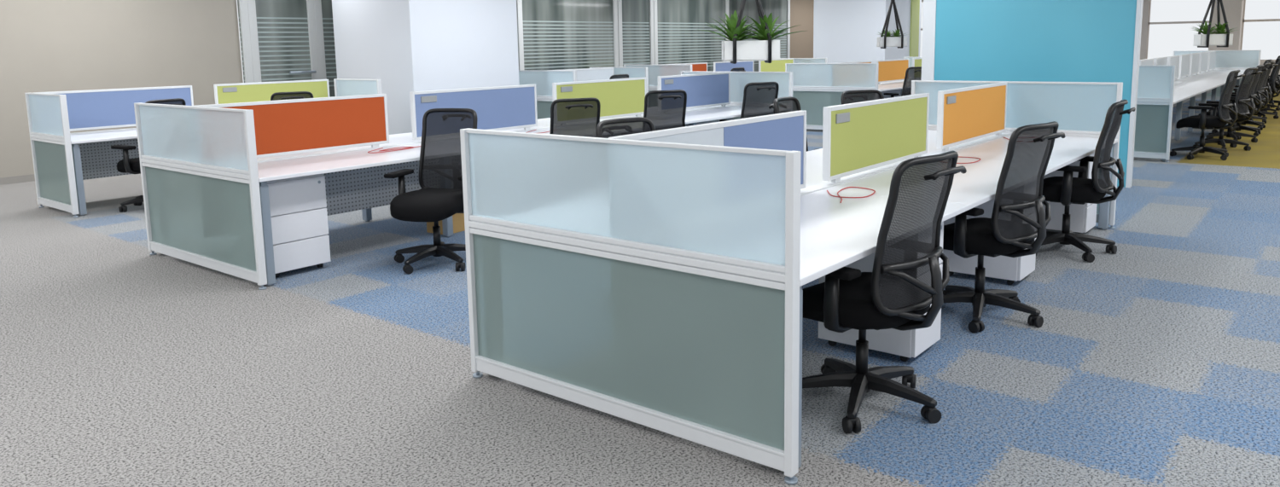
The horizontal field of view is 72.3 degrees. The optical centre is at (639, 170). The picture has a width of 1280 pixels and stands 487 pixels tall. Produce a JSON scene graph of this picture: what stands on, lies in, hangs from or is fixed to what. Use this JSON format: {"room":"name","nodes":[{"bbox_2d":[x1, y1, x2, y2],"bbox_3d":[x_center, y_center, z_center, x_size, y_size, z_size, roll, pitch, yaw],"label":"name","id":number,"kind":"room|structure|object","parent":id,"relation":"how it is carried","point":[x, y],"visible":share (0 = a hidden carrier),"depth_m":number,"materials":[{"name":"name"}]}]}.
{"room":"open-plan office","nodes":[
{"label":"open-plan office","id":0,"kind":"room"},
{"bbox_2d":[0,0,243,177],"bbox_3d":[-9.445,-1.086,8.973,0.150,3.100,10.860,6,10,39],"label":"wall","id":1,"kind":"structure","parent":0,"point":[46,45],"depth_m":11.65,"materials":[{"name":"beige paint"}]},
{"bbox_2d":[0,174,34,185],"bbox_3d":[-9.353,0.410,9.134,0.015,0.090,10.860,6,10,39],"label":"baseboard","id":2,"kind":"structure","parent":1,"relation":"attached to","point":[15,179],"depth_m":11.00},
{"bbox_2d":[237,0,337,97],"bbox_3d":[-5.354,-1.837,13.708,0.160,3.100,1.740,6,10,39],"label":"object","id":3,"kind":"structure","parent":1,"relation":"in","point":[282,40],"depth_m":13.60,"materials":[{"name":"grey glass"}]},
{"bbox_2d":[331,0,519,134],"bbox_3d":[-3.262,-1.843,13.474,1.900,3.100,2.000,6,10,39],"label":"wall pillar","id":4,"kind":"structure","parent":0,"point":[409,45],"depth_m":12.68,"materials":[{"name":"white paint"}]},
{"bbox_2d":[0,92,1279,486],"bbox_3d":[4.750,-0.283,12.652,17.600,0.050,34.200,6,10,39],"label":"floor","id":5,"kind":"structure","parent":0,"point":[1154,362],"depth_m":4.20,"materials":[{"name":"carpet"}]},
{"bbox_2d":[110,98,186,212],"bbox_3d":[-4.973,-0.169,8.957,0.687,1.124,0.690,-4,9,-19],"label":"office chair","id":6,"kind":"object","parent":5,"relation":"on","point":[130,165],"visible":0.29,"depth_m":8.74,"materials":[{"name":"black fabric"}]},
{"bbox_2d":[24,78,382,217],"bbox_3d":[-4.803,-0.384,10.174,1.018,1.200,3.594,6,10,39],"label":"workstation","id":7,"kind":"object","parent":5,"relation":"on","point":[62,160],"visible":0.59,"depth_m":9.45,"materials":[{"name":"white metal"}]},
{"bbox_2d":[270,91,313,100],"bbox_3d":[-4.018,-0.359,10.169,0.690,1.124,0.697,-5,9,-25],"label":"office chair","id":8,"kind":"object","parent":5,"relation":"on","point":[294,95],"visible":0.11,"depth_m":9.82,"materials":[{"name":"black fabric"}]},
{"bbox_2d":[267,174,330,277],"bbox_3d":[-2.603,0.377,6.359,0.524,0.690,0.440,6,10,39],"label":"pedestal","id":9,"kind":"object","parent":5,"relation":"on","point":[299,214],"visible":0.59,"depth_m":6.19,"materials":[{"name":"white metal"}]},
{"bbox_2d":[384,108,477,274],"bbox_3d":[-1.494,0.129,6.417,0.695,1.124,0.742,1,8,17],"label":"office chair","id":10,"kind":"object","parent":5,"relation":"on","point":[440,196],"visible":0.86,"depth_m":6.52,"materials":[{"name":"black fabric"}]},
{"bbox_2d":[426,213,465,234],"bbox_3d":[-1.655,0.425,7.631,0.240,0.202,0.320,4,10,33],"label":"cardboard box","id":11,"kind":"object","parent":5,"relation":"on","point":[457,218],"visible":0.23,"depth_m":7.55,"materials":[{"name":"brown cardboard"}]},
{"bbox_2d":[133,70,792,290],"bbox_3d":[-0.966,-0.292,9.032,1.758,1.200,7.136,6,10,39],"label":"workstation","id":12,"kind":"object","parent":5,"relation":"on","point":[206,170],"visible":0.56,"depth_m":6.78,"materials":[{"name":"white metal"}]},
{"bbox_2d":[367,145,420,153],"bbox_3d":[-2.061,-0.181,7.332,0.268,0.005,0.570,6,10,39],"label":"cable","id":13,"kind":"object","parent":12,"relation":"on","point":[405,148],"visible":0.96,"depth_m":7.28,"materials":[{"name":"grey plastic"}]},
{"bbox_2d":[516,0,618,70],"bbox_3d":[-2.694,-2.358,17.008,0.080,3.100,6.920,6,10,39],"label":"window","id":14,"kind":"structure","parent":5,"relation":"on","point":[552,34],"depth_m":18.39,"materials":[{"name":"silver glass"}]},
{"bbox_2d":[549,97,600,137],"bbox_3d":[-0.633,-0.105,7.943,0.690,1.124,0.692,-4,9,-21],"label":"office chair","id":15,"kind":"object","parent":5,"relation":"on","point":[578,117],"visible":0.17,"depth_m":7.65,"materials":[{"name":"black fabric"}]},
{"bbox_2d":[518,66,648,119],"bbox_3d":[-0.931,-1.101,14.695,1.316,1.200,1.823,6,10,39],"label":"workstation","id":16,"kind":"object","parent":5,"relation":"on","point":[544,80],"visible":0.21,"depth_m":14.13,"materials":[{"name":"white metal"}]},
{"bbox_2d":[609,74,629,79],"bbox_3d":[-0.488,-0.969,13.979,0.688,1.124,0.690,6,10,39],"label":"office chair","id":17,"kind":"object","parent":5,"relation":"on","point":[616,76],"visible":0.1,"depth_m":13.68,"materials":[{"name":"black plastic"}]},
{"bbox_2d":[596,116,655,138],"bbox_3d":[0.086,0.265,5.260,0.690,1.124,0.730,-8,11,-40],"label":"office chair","id":18,"kind":"object","parent":5,"relation":"on","point":[609,128],"visible":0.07,"depth_m":5.42,"materials":[{"name":"black fabric"}]},
{"bbox_2d":[643,89,686,130],"bbox_3d":[0.184,-0.274,9.021,0.696,1.124,0.726,-4,9,-21],"label":"office chair","id":19,"kind":"object","parent":5,"relation":"on","point":[666,109],"visible":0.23,"depth_m":8.72,"materials":[{"name":"black fabric"}]},
{"bbox_2d":[623,58,827,92],"bbox_3d":[2.007,-1.722,18.664,1.616,1.200,5.365,6,10,39],"label":"workstation","id":20,"kind":"object","parent":5,"relation":"on","point":[654,71],"visible":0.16,"depth_m":18.05,"materials":[{"name":"white metal"}]},
{"bbox_2d":[730,67,745,71],"bbox_3d":[1.648,-1.381,16.591,0.703,1.124,0.692,6,10,39],"label":"office chair","id":21,"kind":"object","parent":5,"relation":"on","point":[736,69],"visible":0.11,"depth_m":16.28,"materials":[{"name":"black plastic"}]},
{"bbox_2d":[719,81,779,122],"bbox_3d":[1.313,-0.492,10.407,0.690,1.124,0.687,2,9,23],"label":"office chair","id":22,"kind":"object","parent":5,"relation":"on","point":[758,97],"visible":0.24,"depth_m":10.10,"materials":[{"name":"black fabric"}]},
{"bbox_2d":[459,80,1122,485],"bbox_3d":[1.544,0.144,5.648,1.758,1.200,5.365,6,10,39],"label":"workstation","id":23,"kind":"object","parent":5,"relation":"on","point":[655,280],"visible":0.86,"depth_m":3.66,"materials":[{"name":"white glass"}]},
{"bbox_2d":[826,186,875,203],"bbox_3d":[1.107,0.129,4.746,0.271,0.005,0.485,6,10,39],"label":"cable","id":24,"kind":"object","parent":23,"relation":"on","point":[840,197],"visible":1,"depth_m":4.72,"materials":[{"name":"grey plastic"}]},
{"bbox_2d":[956,157,980,163],"bbox_3d":[2.186,-0.070,6.003,0.287,0.005,0.343,1,8,17],"label":"cable","id":25,"kind":"object","parent":23,"relation":"on","point":[961,157],"visible":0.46,"depth_m":5.93,"materials":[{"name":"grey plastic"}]},
{"bbox_2d":[768,96,819,151],"bbox_3d":[1.414,-0.021,7.086,0.722,1.124,0.692,4,10,33],"label":"office chair","id":26,"kind":"object","parent":5,"relation":"on","point":[781,105],"visible":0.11,"depth_m":7.23,"materials":[{"name":"black fabric"}]},
{"bbox_2d":[785,57,921,129],"bbox_3d":[4.979,-1.581,17.288,1.758,1.200,5.365,6,10,39],"label":"workstation","id":27,"kind":"object","parent":5,"relation":"on","point":[816,86],"visible":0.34,"depth_m":15.41,"materials":[{"name":"white metal"}]},
{"bbox_2d":[840,89,884,104],"bbox_3d":[2.134,-0.145,7.864,0.689,1.124,0.688,3,9,24],"label":"office chair","id":28,"kind":"object","parent":5,"relation":"on","point":[848,96],"visible":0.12,"depth_m":8.07,"materials":[{"name":"black fabric"}]},
{"bbox_2d":[818,221,943,361],"bbox_3d":[1.231,0.573,4.491,0.524,0.690,0.340,6,10,39],"label":"pedestal","id":29,"kind":"object","parent":5,"relation":"on","point":[907,344],"visible":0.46,"depth_m":4.35,"materials":[{"name":"white metal"}]},
{"bbox_2d":[802,150,966,433],"bbox_3d":[0.986,0.466,3.730,0.690,1.124,0.712,-9,11,-42],"label":"office chair","id":30,"kind":"object","parent":5,"relation":"on","point":[905,278],"visible":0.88,"depth_m":3.52,"materials":[{"name":"black fabric"}]},
{"bbox_2d":[883,66,921,98],"bbox_3d":[4.552,-1.227,15.132,0.690,1.124,0.687,1,8,15],"label":"office chair","id":31,"kind":"object","parent":5,"relation":"on","point":[914,72],"visible":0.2,"depth_m":14.82,"materials":[{"name":"black fabric"}]},
{"bbox_2d":[941,197,1035,285],"bbox_3d":[2.309,0.365,5.803,0.524,0.690,0.340,6,10,39],"label":"pedestal","id":32,"kind":"object","parent":5,"relation":"on","point":[1009,269],"visible":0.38,"depth_m":5.65,"materials":[{"name":"white metal"}]},
{"bbox_2d":[942,121,1065,333],"bbox_3d":[1.956,0.280,4.910,0.694,1.124,0.711,-8,10,-38],"label":"office chair","id":33,"kind":"object","parent":5,"relation":"on","point":[1019,217],"visible":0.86,"depth_m":4.70,"materials":[{"name":"black fabric"}]},
{"bbox_2d":[1041,152,1097,233],"bbox_3d":[3.405,0.155,7.137,0.524,0.690,0.340,6,10,39],"label":"pedestal","id":34,"kind":"object","parent":5,"relation":"on","point":[1083,217],"visible":0.23,"depth_m":6.94,"materials":[{"name":"white metal"}]},
{"bbox_2d":[1035,98,1135,262],"bbox_3d":[3.158,0.046,6.391,0.735,1.124,0.696,5,10,36],"label":"office chair","id":35,"kind":"object","parent":5,"relation":"on","point":[1067,189],"visible":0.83,"depth_m":6.17,"materials":[{"name":"black fabric"}]},
{"bbox_2d":[1134,50,1261,162],"bbox_3d":[9.752,-1.496,16.076,1.758,1.200,12.202,6,10,39],"label":"workstation","id":36,"kind":"object","parent":5,"relation":"on","point":[1165,84],"visible":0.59,"depth_m":13.11,"materials":[{"name":"white metal"}]},
{"bbox_2d":[1169,69,1245,160],"bbox_3d":[7.261,-0.721,11.235,0.687,1.124,0.690,-1,8,-3],"label":"office chair","id":37,"kind":"object","parent":5,"relation":"on","point":[1203,121],"visible":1,"depth_m":11.04,"materials":[{"name":"black fabric"}]},
{"bbox_2d":[1192,67,1262,151],"bbox_3d":[8.054,-0.847,12.015,0.690,1.124,0.694,-8,11,-41],"label":"office chair","id":38,"kind":"object","parent":5,"relation":"on","point":[1242,99],"visible":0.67,"depth_m":11.80,"materials":[{"name":"black fabric"}]},
{"bbox_2d":[1204,64,1267,142],"bbox_3d":[8.760,-0.985,12.885,0.692,1.124,0.690,5,10,38],"label":"office chair","id":39,"kind":"object","parent":5,"relation":"on","point":[1236,136],"visible":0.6,"depth_m":12.73,"materials":[{"name":"black fabric"}]},
{"bbox_2d":[1211,62,1274,136],"bbox_3d":[9.454,-1.121,13.751,0.687,1.124,0.690,-2,8,-5],"label":"office chair","id":40,"kind":"object","parent":5,"relation":"on","point":[1258,90],"visible":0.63,"depth_m":13.52,"materials":[{"name":"black fabric"}]},
{"bbox_2d":[1227,60,1278,129],"bbox_3d":[10.137,-1.259,14.626,0.687,1.124,0.693,-1,8,1],"label":"office chair","id":41,"kind":"object","parent":5,"relation":"on","point":[1264,86],"visible":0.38,"depth_m":14.40,"materials":[{"name":"black fabric"}]},
{"bbox_2d":[1234,58,1275,123],"bbox_3d":[10.782,-1.401,15.539,0.713,1.124,0.695,6,11,41],"label":"office chair","id":42,"kind":"object","parent":5,"relation":"on","point":[1267,85],"visible":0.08,"depth_m":15.46,"materials":[{"name":"black fabric"}]},
{"bbox_2d":[1253,58,1279,119],"bbox_3d":[11.581,-1.529,16.334,0.687,1.124,0.690,3,9,28],"label":"office chair","id":43,"kind":"object","parent":5,"relation":"on","point":[1272,82],"visible":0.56,"depth_m":16.25,"materials":[{"name":"black fabric"}]},
{"bbox_2d":[1258,56,1279,113],"bbox_3d":[12.216,-1.670,17.238,0.700,1.124,0.690,5,10,38],"label":"office chair","id":44,"kind":"object","parent":5,"relation":"on","point":[1265,109],"visible":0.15,"depth_m":17.12,"materials":[{"name":"black fabric"}]},
{"bbox_2d":[1260,55,1279,110],"bbox_3d":[12.896,-1.809,18.122,0.731,1.124,0.697,3,9,26],"label":"office chair","id":45,"kind":"object","parent":5,"relation":"on","point":[1277,108],"visible":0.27,"depth_m":17.98,"materials":[{"name":"black plastic"}]},
{"bbox_2d":[1263,75,1279,107],"bbox_3d":[13.702,-1.933,18.885,0.690,1.124,0.690,-8,11,-41],"label":"office chair","id":46,"kind":"object","parent":5,"relation":"on","point":[1272,101],"visible":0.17,"depth_m":18.91,"materials":[{"name":"black plastic"}]},
{"bbox_2d":[790,0,814,58],"bbox_3d":[6.481,-4.147,28.353,0.150,3.100,7.000,6,10,39],"label":"wall","id":47,"kind":"structure","parent":0,"point":[801,11],"depth_m":26.18,"materials":[{"name":"paint"}]},
{"bbox_2d":[616,0,790,71],"bbox_3d":[1.922,-3.245,22.625,0.080,3.100,7.750,6,10,39],"label":"window","id":48,"kind":"structure","parent":47,"relation":"in","point":[650,32],"depth_m":21.51,"materials":[{"name":"grey glass"}]},
{"bbox_2d":[813,0,921,63],"bbox_3d":[5.784,-3.268,22.284,1.900,3.100,2.200,6,10,39],"label":"wall","id":49,"kind":"structure","parent":0,"point":[845,31],"depth_m":21.43,"materials":[{"name":"white paint"}]},
{"bbox_2d":[909,0,919,57],"bbox_3d":[6.944,-3.225,22.185,0.030,2.800,0.500,6,10,39],"label":"trim","id":50,"kind":"structure","parent":49,"relation":"attached to","point":[915,4],"depth_m":22.09,"materials":[{"name":"green paint"}]},
{"bbox_2d":[934,0,1136,187],"bbox_3d":[4.284,-1.437,9.645,2.070,3.100,0.080,6,10,39],"label":"wall","id":51,"kind":"structure","parent":0,"point":[976,40],"depth_m":9.54,"materials":[{"name":"blue paint"}]},
{"bbox_2d":[921,0,936,80],"bbox_3d":[3.423,-1.520,10.340,0.150,3.100,0.100,6,10,39],"label":"trim","id":52,"kind":"structure","parent":51,"relation":"attached to","point":[929,6],"depth_m":10.30,"materials":[{"name":"white paint"}]},
{"bbox_2d":[1125,0,1143,187],"bbox_3d":[5.103,-1.358,8.984,0.040,3.100,0.100,6,10,39],"label":"trim","id":53,"kind":"structure","parent":51,"relation":"attached to","point":[1139,2],"depth_m":9.03,"materials":[{"name":"white paint"}]},
{"bbox_2d":[921,0,1279,91],"bbox_3d":[15.296,-3.870,25.260,17.550,3.100,0.700,6,10,39],"label":"wall","id":54,"kind":"structure","parent":0,"point":[1233,8],"depth_m":24.11,"materials":[{"name":"paint"}]},
{"bbox_2d":[1146,0,1209,58],"bbox_3d":[15.575,-4.157,25.292,1.660,2.050,0.070,6,10,39],"label":"window","id":55,"kind":"structure","parent":54,"relation":"in","point":[1207,21],"depth_m":25.65,"materials":[{"name":"white metal"}]},
{"bbox_2d":[1240,0,1279,62],"bbox_3d":[18.466,-3.878,22.960,4.510,2.050,0.070,6,10,39],"label":"window","id":56,"kind":"structure","parent":54,"relation":"in","point":[1243,20],"depth_m":24.22,"materials":[{"name":"white metal"}]},
{"bbox_3d":[4.692,-3.401,12.207,17.600,0.050,34.200,6,10,39],"label":"ceiling","id":57,"kind":"structure","parent":0,"visible":0},
{"bbox_2d":[721,0,780,63],"bbox_3d":[1.330,-2.180,10.534,0.680,1.772,0.318,-1,8,-1],"label":"planter","id":58,"kind":"object","parent":57,"relation":"hanging from","point":[768,50],"visible":0.98,"depth_m":10.51,"materials":[{"name":"metal"}]},
{"bbox_2d":[701,10,763,40],"bbox_3d":[1.144,-1.737,10.610,0.790,0.409,0.817,6,10,39],"label":"leafy plant","id":59,"kind":"object","parent":58,"relation":"on","point":[730,30],"visible":0.78,"depth_m":10.55,"materials":[{"name":"green plant"}]},
{"bbox_2d":[739,12,805,40],"bbox_3d":[1.462,-1.734,10.666,0.897,0.375,0.797,-7,10,-35],"label":"leafy plant","id":60,"kind":"object","parent":58,"relation":"on","point":[761,31],"visible":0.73,"depth_m":10.51,"materials":[{"name":"green plant"}]},
{"bbox_2d":[876,0,907,48],"bbox_3d":[4.818,-3.171,16.704,0.530,1.682,0.265,-1,8,-1],"label":"planter","id":61,"kind":"object","parent":57,"relation":"hanging from","point":[899,42],"visible":1,"depth_m":16.71,"materials":[{"name":"metal"}]},
{"bbox_2d":[877,29,895,37],"bbox_3d":[4.731,-2.626,16.788,0.395,0.205,0.409,6,10,39],"label":"leafy plant","id":62,"kind":"object","parent":61,"relation":"on","point":[888,33],"visible":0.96,"depth_m":16.75,"materials":[{"name":"green plant"}]},
{"bbox_2d":[890,29,909,36],"bbox_3d":[4.890,-2.624,16.817,0.449,0.187,0.398,-7,10,-35],"label":"leafy plant","id":63,"kind":"object","parent":61,"relation":"on","point":[896,33],"visible":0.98,"depth_m":16.74,"materials":[{"name":"green plant"}]},
{"bbox_2d":[1192,0,1233,47],"bbox_3d":[9.455,-2.894,14.372,0.530,1.742,0.265,-1,8,-1],"label":"planter","id":64,"kind":"object","parent":57,"relation":"hanging from","point":[1207,40],"visible":0.94,"depth_m":14.38,"materials":[{"name":"metal"}]},
{"bbox_2d":[1192,21,1219,34],"bbox_3d":[9.344,-2.342,14.458,0.490,0.254,0.507,6,10,39],"label":"leafy plant","id":65,"kind":"object","parent":64,"relation":"on","point":[1204,28],"visible":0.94,"depth_m":14.44,"materials":[{"name":"green plant"}]},
{"bbox_2d":[1210,22,1238,34],"bbox_3d":[9.541,-2.340,14.493,0.556,0.232,0.494,-7,10,-35],"label":"leafy plant","id":66,"kind":"object","parent":64,"relation":"on","point":[1221,29],"visible":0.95,"depth_m":14.40,"materials":[{"name":"green plant"}]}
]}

